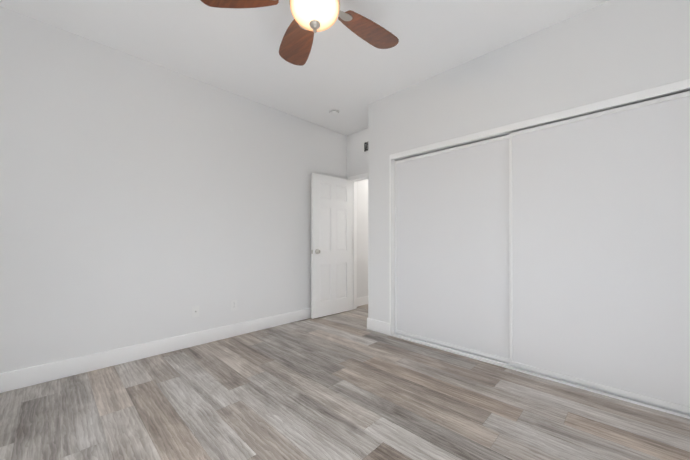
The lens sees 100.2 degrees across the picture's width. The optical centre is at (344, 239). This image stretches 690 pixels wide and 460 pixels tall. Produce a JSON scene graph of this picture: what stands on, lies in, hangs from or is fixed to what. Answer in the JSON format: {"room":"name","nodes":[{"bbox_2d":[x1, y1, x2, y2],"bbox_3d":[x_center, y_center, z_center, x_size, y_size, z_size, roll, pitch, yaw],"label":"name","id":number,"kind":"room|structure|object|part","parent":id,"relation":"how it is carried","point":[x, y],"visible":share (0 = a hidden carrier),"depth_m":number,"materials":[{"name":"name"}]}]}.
{"room":"empty bedroom","nodes":[
{"label":"empty bedroom","id":0,"kind":"room"},
{"bbox_2d":[0,6,367,372],"bbox_3d":[-0.537,-0.286,4.141,0.120,2.780,6.720,0,0,44],"label":"wall","id":1,"kind":"structure","parent":0,"point":[142,201],"depth_m":2.65,"materials":[{"name":"white paint"}]},
{"bbox_2d":[0,308,310,392],"bbox_3d":[-1.351,1.031,3.208,0.018,0.140,3.955,0,0,44],"label":"baseboard","id":2,"kind":"structure","parent":1,"relation":"attached to","point":[25,377],"depth_m":2.60,"materials":[{"name":"white paint"}]},
{"bbox_2d":[192,305,198,317],"bbox_3d":[-1.553,0.745,3.004,0.017,0.116,0.072,0,0,44],"label":"outlet","id":3,"kind":"object","parent":1,"relation":"attached to","point":[195,311],"visible":1,"depth_m":3.00,"materials":[{"name":"white plastic"}]},
{"bbox_2d":[231,300,236,310],"bbox_3d":[-1.269,0.746,3.300,0.009,0.116,0.072,0,0,44],"label":"duplex electrical outlet","id":4,"kind":"object","parent":1,"relation":"attached to","point":[233,304],"visible":1,"depth_m":3.29,"materials":[{"name":"white plastic"}]},
{"bbox_2d":[357,296,367,306],"bbox_3d":[0.949,1.038,5.554,0.018,0.140,2.375,0,0,44],"label":"baseboard","id":5,"kind":"structure","parent":1,"relation":"attached to","point":[361,301],"depth_m":4.88,"materials":[{"name":"white paint"}]},
{"bbox_2d":[0,0,609,135],"bbox_3d":[0.969,-1.731,2.668,4.340,0.100,6.720,0,0,44],"label":"ceiling","id":6,"kind":"structure","parent":0,"point":[347,73],"depth_m":2.43,"materials":[{"name":"white paint"}]},
{"bbox_2d":[201,0,398,65],"bbox_3d":[-0.124,-1.387,1.532,1.194,0.596,1.172,0,0,44],"label":"ceiling fan","id":7,"kind":"object","parent":6,"relation":"hanging from","point":[311,17],"visible":1,"depth_m":1.67,"materials":[{"name":"brown wood"}]},
{"bbox_3d":[-0.158,-1.186,1.516,0.256,0.094,0.256,0,0,44],"label":"lamp shade","id":8,"kind":"part","parent":7,"relation":"part of","materials":[{"name":"white glass"}]},
{"bbox_2d":[329,109,338,115],"bbox_3d":[-0.141,-1.655,3.763,0.136,0.046,0.136,0,0,44],"label":"smoke detector","id":9,"kind":"object","parent":6,"relation":"attached to","point":[333,112],"visible":1,"depth_m":3.73,"materials":[{"name":"white plastic"}]},
{"bbox_2d":[0,304,689,459],"bbox_3d":[0.969,1.149,2.659,4.340,0.100,6.720,0,0,44],"label":"floor","id":10,"kind":"structure","parent":0,"point":[347,385],"depth_m":1.86,"materials":[{"name":"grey wood"}]},
{"bbox_2d":[391,333,689,418],"bbox_3d":[1.445,1.091,2.492,2.460,0.016,0.108,0,0,44],"label":"track","id":11,"kind":"object","parent":10,"relation":"on","point":[504,364],"visible":0.78,"depth_m":2.30,"materials":[{"name":"white metal"}]},
{"bbox_2d":[347,128,508,179],"bbox_3d":[1.533,-0.289,3.238,4.100,2.780,0.120,0,0,44],"label":"wall","id":12,"kind":"structure","parent":0,"point":[357,160],"depth_m":4.47,"materials":[{"name":"white paint"}]},
{"bbox_2d":[348,173,367,309],"bbox_3d":[0.415,0.052,4.333,0.890,2.105,0.150,0,0,44],"label":"door frame","id":13,"kind":"structure","parent":12,"relation":"attached to","point":[356,178],"depth_m":4.60,"materials":[{"name":"white paint"}]},
{"bbox_2d":[311,173,351,318],"bbox_3d":[-0.176,0.081,4.272,0.772,2.022,0.147,0,0,-43],"label":"entry door","id":14,"kind":"structure","parent":13,"relation":"attached to","point":[331,245],"depth_m":4.23,"materials":[{"name":"white paint"}]},
{"bbox_2d":[363,140,367,152],"bbox_3d":[0.385,-1.403,4.276,0.308,0.175,0.010,0,0,44],"label":"air vent","id":15,"kind":"object","parent":12,"relation":"in","point":[365,146],"visible":0.35,"depth_m":4.35,"materials":[{"name":"black plastic"}]},
{"bbox_2d":[368,0,689,322],"bbox_3d":[1.462,-0.291,2.502,3.170,2.780,0.120,0,0,44],"label":"wall","id":16,"kind":"structure","parent":0,"point":[610,49],"depth_m":2.38,"materials":[{"name":"white paint"}]},
{"bbox_2d":[368,318,389,334],"bbox_3d":[0.401,1.031,3.447,0.327,0.140,0.018,0,0,44],"label":"baseboard","id":17,"kind":"structure","parent":16,"relation":"attached to","point":[374,325],"depth_m":3.43,"materials":[{"name":"white paint"}]},
{"bbox_2d":[395,135,508,362],"bbox_3d":[1.031,0.077,2.938,1.242,1.994,0.028,0,0,44],"label":"sliding closet door","id":18,"kind":"structure","parent":16,"relation":"in","point":[452,247],"depth_m":2.86,"materials":[{"name":"white wood"}]},
{"bbox_2d":[390,79,689,335],"bbox_3d":[1.445,0.056,2.495,2.500,2.085,0.112,0,0,44],"label":"trim","id":19,"kind":"structure","parent":16,"relation":"attached to","point":[682,86],"depth_m":2.47,"materials":[{"name":"white paint"}]},
{"bbox_2d":[509,91,689,412],"bbox_3d":[1.869,0.074,2.063,1.244,1.994,0.028,0,0,44],"label":"sliding closet door","id":20,"kind":"structure","parent":16,"relation":"in","point":[599,250],"depth_m":2.06,"materials":[{"name":"white wood"}]}
]}

